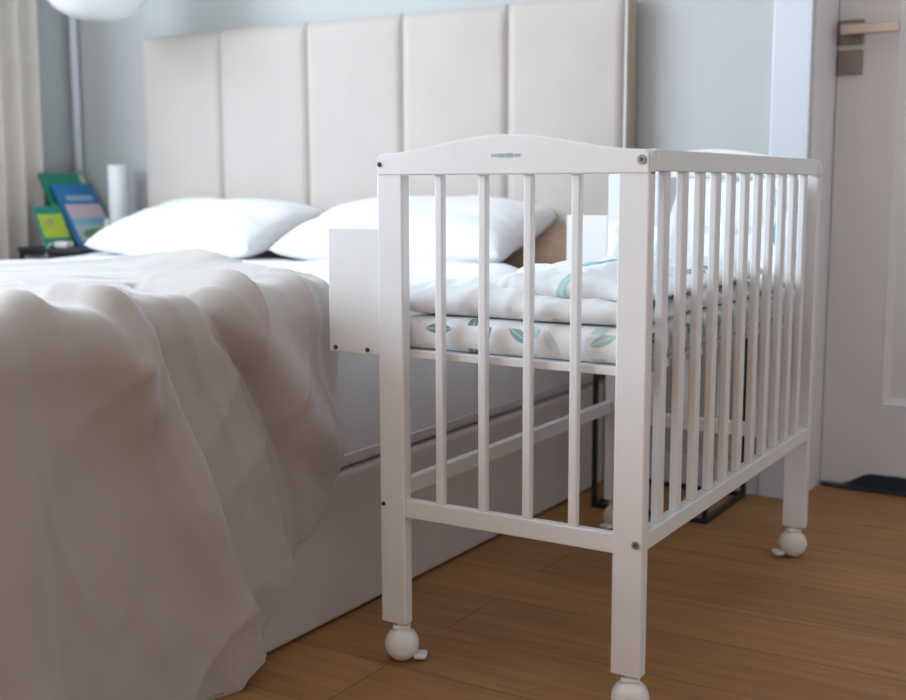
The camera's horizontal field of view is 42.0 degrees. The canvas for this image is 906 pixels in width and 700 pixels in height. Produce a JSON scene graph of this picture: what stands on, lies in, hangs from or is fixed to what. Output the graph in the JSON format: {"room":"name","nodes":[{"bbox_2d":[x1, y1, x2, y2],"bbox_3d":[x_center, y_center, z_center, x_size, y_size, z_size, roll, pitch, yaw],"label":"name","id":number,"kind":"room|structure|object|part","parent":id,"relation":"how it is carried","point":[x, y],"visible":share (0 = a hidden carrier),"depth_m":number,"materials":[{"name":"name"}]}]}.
{"room":"bedroom","nodes":[
{"label":"bedroom","id":0,"kind":"room"},
{"bbox_2d":[36,0,74,258],"bbox_3d":[-2.474,-0.818,1.763,0.150,2.550,4.621,5,9,31],"label":"wall","id":1,"kind":"structure","parent":0,"point":[52,24],"depth_m":3.66,"materials":[{"name":"paint"}]},
{"bbox_2d":[68,0,814,458],"bbox_3d":[0.716,-0.953,2.673,4.630,2.550,0.279,5,9,31],"label":"wall","id":2,"kind":"structure","parent":0,"point":[704,67],"depth_m":2.73,"materials":[{"name":"paint"}]},
{"bbox_2d":[68,16,83,174],"bbox_3d":[-1.177,-1.083,3.639,0.026,2.550,0.026,5,9,31],"label":"trim","id":3,"kind":"structure","parent":2,"relation":"attached to","point":[73,29],"depth_m":3.67,"materials":[{"name":"white paint"}]},
{"bbox_2d":[649,450,757,494],"bbox_3d":[-0.228,0.219,3.250,2.168,0.075,0.012,5,9,31],"label":"baseboard","id":4,"kind":"structure","parent":2,"relation":"attached to","point":[752,484],"depth_m":2.76,"materials":[{"name":"white paint"}]},
{"bbox_2d":[758,0,814,498],"bbox_3d":[1.141,-0.674,2.276,1.046,2.106,0.014,5,9,31],"label":"trim","id":5,"kind":"structure","parent":2,"relation":"attached to","point":[793,35],"depth_m":2.54,"materials":[{"name":"white paint"}]},
{"bbox_2d":[808,0,839,490],"bbox_3d":[1.207,-0.646,2.389,0.878,2.020,0.240,5,9,31],"label":"trim","id":6,"kind":"structure","parent":2,"relation":"attached to","point":[827,12],"depth_m":2.66,"materials":[{"name":"paint"}]},
{"bbox_2d":[820,0,905,482],"bbox_3d":[1.236,-0.653,2.436,0.864,2.008,0.100,5,9,31],"label":"door","id":7,"kind":"structure","parent":2,"relation":"in","point":[864,425],"depth_m":2.69,"materials":[{"name":"paint"}]},
{"bbox_3d":[0.922,-0.706,2.593,0.126,0.023,0.050,5,9,31],"label":"lever","id":8,"kind":"part","parent":7,"relation":"part of","materials":[{"name":"silver metal"}]},
{"bbox_3d":[1.241,-0.696,2.447,0.593,1.699,0.022,5,9,31],"label":"panel moulding","id":9,"kind":"part","parent":7,"relation":"part of","materials":[{"name":"paint"}]},
{"bbox_3d":[1.248,-0.697,2.458,0.593,1.699,0.016,5,9,31],"label":"recessed panel","id":10,"kind":"part","parent":7,"relation":"part of","materials":[{"name":"paint"}]},
{"bbox_2d":[214,480,905,699],"bbox_3d":[-0.495,0.617,0.890,4.630,0.060,5.170,5,9,31],"label":"floor","id":11,"kind":"structure","parent":0,"point":[506,617],"depth_m":1.92,"materials":[{"name":"brown wood"}]},
{"bbox_2d":[17,246,102,259],"bbox_3d":[-1.101,-0.051,3.566,0.271,0.524,0.273,5,9,31],"label":"nightstand","id":12,"kind":"object","parent":11,"relation":"on","point":[33,250],"visible":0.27,"depth_m":3.41,"materials":[{"name":"black wood"}]},
{"bbox_2d":[31,206,72,247],"bbox_3d":[-1.180,-0.363,3.476,0.062,0.121,0.100,5,9,31],"label":"book","id":13,"kind":"object","parent":12,"relation":"on","point":[50,220],"visible":0.95,"depth_m":3.47,"materials":[{"name":"teal paper"}]},
{"bbox_2d":[37,214,69,237],"bbox_3d":[-1.177,-0.366,3.473,0.001,0.075,0.089,-24,-6,32],"label":"picture","id":14,"kind":"object","parent":13,"relation":"attached to","point":[59,230],"depth_m":3.47},
{"bbox_2d":[46,241,73,258],"bbox_3d":[-1.143,-0.206,3.438,0.068,0.218,0.053,5,9,31],"label":"charger","id":15,"kind":"object","parent":12,"relation":"on","point":[61,244],"visible":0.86,"depth_m":3.42,"materials":[{"name":"white plastic"}]},
{"bbox_2d":[37,173,86,245],"bbox_3d":[-1.158,-0.431,3.605,0.118,0.218,0.167,5,9,31],"label":"book","id":16,"kind":"object","parent":12,"relation":"on","point":[46,179],"visible":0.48,"depth_m":3.57,"materials":[{"name":"teal paper"}]},
{"bbox_2d":[67,224,75,240],"bbox_3d":[-1.122,-0.360,3.594,0.001,0.055,0.165,-27,-7,32],"label":"picture","id":17,"kind":"object","parent":16,"relation":"attached to","point":[73,239],"depth_m":3.55},
{"bbox_2d":[50,184,106,245],"bbox_3d":[-1.123,-0.413,3.595,0.120,0.186,0.152,5,9,31],"label":"book","id":18,"kind":"object","parent":12,"relation":"on","point":[82,210],"visible":0.78,"depth_m":3.58,"materials":[{"name":"blue paper"}]},
{"bbox_2d":[65,204,104,217],"bbox_3d":[-1.122,-0.425,3.598,0.001,0.047,0.134,-32,-10,31],"label":"picture","id":19,"kind":"object","parent":18,"relation":"attached to","point":[74,210],"depth_m":3.60},
{"bbox_2d":[71,217,105,224],"bbox_3d":[-1.106,-0.393,3.592,0.001,0.026,0.134,-32,-10,31],"label":"picture","id":20,"kind":"object","parent":18,"relation":"attached to","point":[86,220],"depth_m":3.59},
{"bbox_2d":[75,224,104,240],"bbox_3d":[-1.087,-0.357,3.586,0.001,0.056,0.134,-33,-11,31],"label":"picture","id":21,"kind":"object","parent":18,"relation":"attached to","point":[80,229],"depth_m":3.55},
{"bbox_2d":[104,219,110,227],"bbox_3d":[-1.027,-0.349,3.510,0.027,0.081,0.027,5,9,31],"label":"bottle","id":22,"kind":"object","parent":12,"relation":"on","point":[107,221],"visible":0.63,"depth_m":3.50,"materials":[{"name":"white plastic"}]},
{"bbox_2d":[107,165,129,223],"bbox_3d":[-1.005,-0.435,3.549,0.060,0.240,0.060,5,9,31],"label":"table lamp","id":23,"kind":"object","parent":12,"relation":"on","point":[118,186],"visible":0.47,"depth_m":3.52,"materials":[{"name":"white"}]},
{"bbox_2d":[142,0,636,652],"bbox_3d":[-0.770,-0.181,2.297,1.533,1.132,2.070,5,9,31],"label":"upholstered bed","id":24,"kind":"object","parent":11,"relation":"on","point":[303,113],"visible":0.35,"depth_m":2.89,"materials":[{"name":"fabric"}]},
{"bbox_2d":[0,248,344,699],"bbox_3d":[-0.923,0.150,1.912,1.438,0.588,1.262,5,9,31],"label":"blanket","id":25,"kind":"object","parent":24,"relation":"on","point":[172,426],"visible":0.99,"depth_m":1.53,"materials":[{"name":"beige fabric"}]},
{"bbox_3d":[-0.780,-0.390,3.434,0.306,1.032,0.018,5,9,31],"label":"headboard panel","id":26,"kind":"part","parent":24,"relation":"part of","materials":[{"name":"fabric"}]},
{"bbox_3d":[-0.518,-0.368,3.276,0.307,1.032,0.018,5,9,31],"label":"headboard panel","id":27,"kind":"part","parent":24,"relation":"part of","materials":[{"name":"fabric"}]},
{"bbox_3d":[-0.257,-0.347,3.117,0.306,1.032,0.018,5,9,31],"label":"headboard panel","id":28,"kind":"part","parent":24,"relation":"part of","materials":[{"name":"fabric"}]},
{"bbox_3d":[0.003,-0.325,2.959,0.304,1.032,0.018,5,9,31],"label":"headboard panel","id":29,"kind":"part","parent":24,"relation":"part of","materials":[{"name":"fabric"}]},
{"bbox_2d":[337,352,599,466],"bbox_3d":[-0.797,0.029,2.308,1.490,0.226,1.990,5,9,31],"label":"mattress","id":30,"kind":"object","parent":24,"relation":"on","point":[358,382],"visible":0.13,"depth_m":2.11,"materials":[{"name":"white fabric"}]},
{"bbox_2d":[0,252,518,314],"bbox_3d":[-0.844,-0.109,2.218,1.522,0.070,1.858,5,9,31],"label":"duvet","id":31,"kind":"object","parent":30,"relation":"on","point":[422,272],"visible":0.09,"depth_m":2.58,"materials":[{"name":"white fabric"}]},
{"bbox_2d":[84,198,325,258],"bbox_3d":[-0.669,-0.328,3.191,0.600,0.166,0.328,5,9,32],"label":"pillow","id":32,"kind":"object","parent":31,"relation":"on","point":[236,228],"visible":0.8,"depth_m":3.07,"materials":[{"name":"white fabric"}]},
{"bbox_2d":[269,195,556,262],"bbox_3d":[-0.091,-0.285,2.834,0.630,0.172,0.328,4,9,29],"label":"pillow","id":33,"kind":"object","parent":31,"relation":"on","point":[308,241],"visible":0.52,"depth_m":2.73,"materials":[{"name":"white fabric"}]},
{"bbox_2d":[499,223,566,268],"bbox_3d":[0.218,-0.246,2.790,0.344,0.137,0.159,5,9,31],"label":"cushion","id":34,"kind":"object","parent":30,"relation":"on","point":[551,244],"visible":0.22,"depth_m":2.75,"materials":[{"name":"beige fabric"}]},
{"bbox_3d":[0.262,-0.304,2.802,0.302,1.032,0.018,5,9,31],"label":"headboard panel","id":35,"kind":"part","parent":24,"relation":"part of","materials":[{"name":"fabric"}]},
{"bbox_3d":[0.410,-0.246,2.755,0.003,1.129,0.049,5,9,31],"label":"panel","id":36,"kind":"part","parent":24,"relation":"part of","materials":[{"name":"beige fabric"}]},
{"bbox_2d":[328,134,821,699],"bbox_3d":[0.253,0.044,1.977,0.525,0.770,0.849,5,9,31],"label":"crib","id":37,"kind":"object","parent":11,"relation":"on","point":[369,271],"visible":0.98,"depth_m":1.67,"materials":[{"name":"white wood"}]},
{"bbox_3d":[-0.084,0.077,1.714,0.042,0.662,0.020,5,9,31],"label":"post","id":38,"kind":"part","parent":37,"relation":"part of","materials":[{"name":"white wood"}]},
{"bbox_3d":[-0.076,0.409,1.758,0.026,0.012,0.021,0,8,3],"label":"stem","id":39,"kind":"part","parent":37,"relation":"part of","materials":[{"name":"white plastic"}]},
{"bbox_3d":[0.074,0.242,1.639,0.330,0.026,0.015,5,9,31],"label":"rail","id":40,"kind":"part","parent":37,"relation":"part of","materials":[{"name":"white wood"}]},
{"bbox_3d":[0.114,0.162,2.077,0.015,0.024,0.780,5,9,31],"label":"bed rail","id":41,"kind":"part","parent":37,"relation":"part of","materials":[{"name":"white wood"}]},
{"bbox_2d":[410,287,794,363],"bbox_3d":[0.277,-0.059,1.946,0.385,0.048,0.771,5,9,31],"label":"mattress","id":42,"kind":"object","parent":37,"relation":"on","point":[551,339],"visible":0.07,"depth_m":1.63,"materials":[{"name":"white fabric"}]},
{"bbox_2d":[410,255,784,325],"bbox_3d":[0.259,-0.119,1.904,0.390,0.081,0.696,5,9,31],"label":"quilt","id":43,"kind":"object","parent":42,"relation":"on","point":[599,276],"visible":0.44,"depth_m":1.65,"materials":[{"name":"white fabric"}]},
{"bbox_2d":[607,178,798,284],"bbox_3d":[0.464,-0.227,2.222,0.373,0.194,0.052,5,9,31],"label":"bumper cover","id":44,"kind":"object","parent":42,"relation":"on","point":[613,225],"visible":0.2,"depth_m":2.19,"materials":[{"name":"white fabric"}]},
{"bbox_3d":[0.334,-0.018,2.390,0.042,0.662,0.020,5,9,31],"label":"post","id":45,"kind":"part","parent":37,"relation":"part of","materials":[{"name":"white wood"}]},
{"bbox_3d":[0.236,0.435,1.569,0.026,0.012,0.021,1,8,9],"label":"stem","id":46,"kind":"part","parent":37,"relation":"part of","materials":[{"name":"white plastic"}]},
{"bbox_3d":[0.232,0.103,1.522,0.042,0.662,0.020,5,9,31],"label":"post","id":47,"kind":"part","parent":37,"relation":"part of","materials":[{"name":"white wood"}]},
{"bbox_3d":[0.492,0.146,2.316,0.330,0.026,0.015,5,9,31],"label":"rail","id":48,"kind":"part","parent":37,"relation":"part of","materials":[{"name":"white wood"}]},
{"bbox_3d":[0.451,0.203,1.875,0.018,0.024,0.780,5,9,31],"label":"rail","id":49,"kind":"part","parent":37,"relation":"part of","materials":[{"name":"white wood"}]},
{"bbox_3d":[0.450,-0.285,1.807,0.018,0.028,0.779,5,9,31],"label":"rail","id":50,"kind":"part","parent":37,"relation":"part of","materials":[{"name":"white wood"}]},
{"bbox_3d":[0.649,0.339,2.246,0.026,0.012,0.021,-1,8,-3],"label":"stem","id":51,"kind":"part","parent":37,"relation":"part of","materials":[{"name":"white plastic"}]},
{"bbox_3d":[0.650,0.007,2.198,0.042,0.662,0.020,5,9,31],"label":"post","id":52,"kind":"part","parent":37,"relation":"part of","materials":[{"name":"white wood"}]},
{"bbox_2d":[591,338,747,523],"bbox_3d":[0.485,0.080,2.604,0.271,0.524,0.273,5,9,31],"label":"nightstand","id":53,"kind":"object","parent":11,"relation":"on","point":[706,518],"visible":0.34,"depth_m":2.58,"materials":[{"name":"black metal"}]},
{"bbox_3d":[0.311,0.092,2.563,0.010,0.492,0.010,5,9,31],"label":"leg","id":54,"kind":"part","parent":53,"relation":"part of","materials":[{"name":"black metal"}]},
{"bbox_2d":[597,374,605,378],"bbox_3d":[0.322,0.046,2.536,0.028,0.032,0.010,5,9,31],"label":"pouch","id":55,"kind":"object","parent":53,"relation":"hanging from","point":[600,376],"visible":0.23,"depth_m":2.53,"materials":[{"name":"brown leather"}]},
{"bbox_3d":[0.526,0.110,2.432,0.010,0.492,0.010,5,9,31],"label":"leg","id":56,"kind":"part","parent":53,"relation":"part of","materials":[{"name":"black metal"}]},
{"bbox_3d":[0.659,0.079,2.647,0.010,0.492,0.010,5,9,31],"label":"leg","id":57,"kind":"part","parent":53,"relation":"part of","materials":[{"name":"black metal"}]},
{"bbox_2d":[822,474,905,496],"bbox_3d":[1.157,0.322,2.616,0.660,0.037,0.041,5,9,31],"label":"door mat","id":58,"kind":"object","parent":11,"relation":"on","point":[874,483],"visible":1,"depth_m":2.72,"materials":[{"name":"black fabric"}]},
{"bbox_3d":[-0.501,-1.978,0.527,4.630,0.080,5.170,5,9,31],"label":"ceiling","id":59,"kind":"structure","parent":0,"visible":0},
{"bbox_2d":[48,0,146,20],"bbox_3d":[-0.959,-1.583,3.074,0.300,1.405,0.300,5,9,31],"label":"pendant lamp","id":60,"kind":"object","parent":59,"relation":"hanging from","point":[89,10],"visible":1,"depth_m":3.11,"materials":[{"name":"white glass"}]},
{"bbox_3d":[-2.175,-2.081,1.861,0.040,0.074,3.600,5,9,31],"label":"rail","id":61,"kind":"object","parent":59,"relation":"attached to","visible":0},
{"bbox_2d":[0,0,45,259],"bbox_3d":[-1.370,-1.010,3.335,0.073,2.450,0.459,5,9,31],"label":"curtain","id":62,"kind":"object","parent":61,"relation":"hanging from","point":[21,148],"visible":0.47,"depth_m":3.51,"materials":[{"name":"fabric"}]}
]}

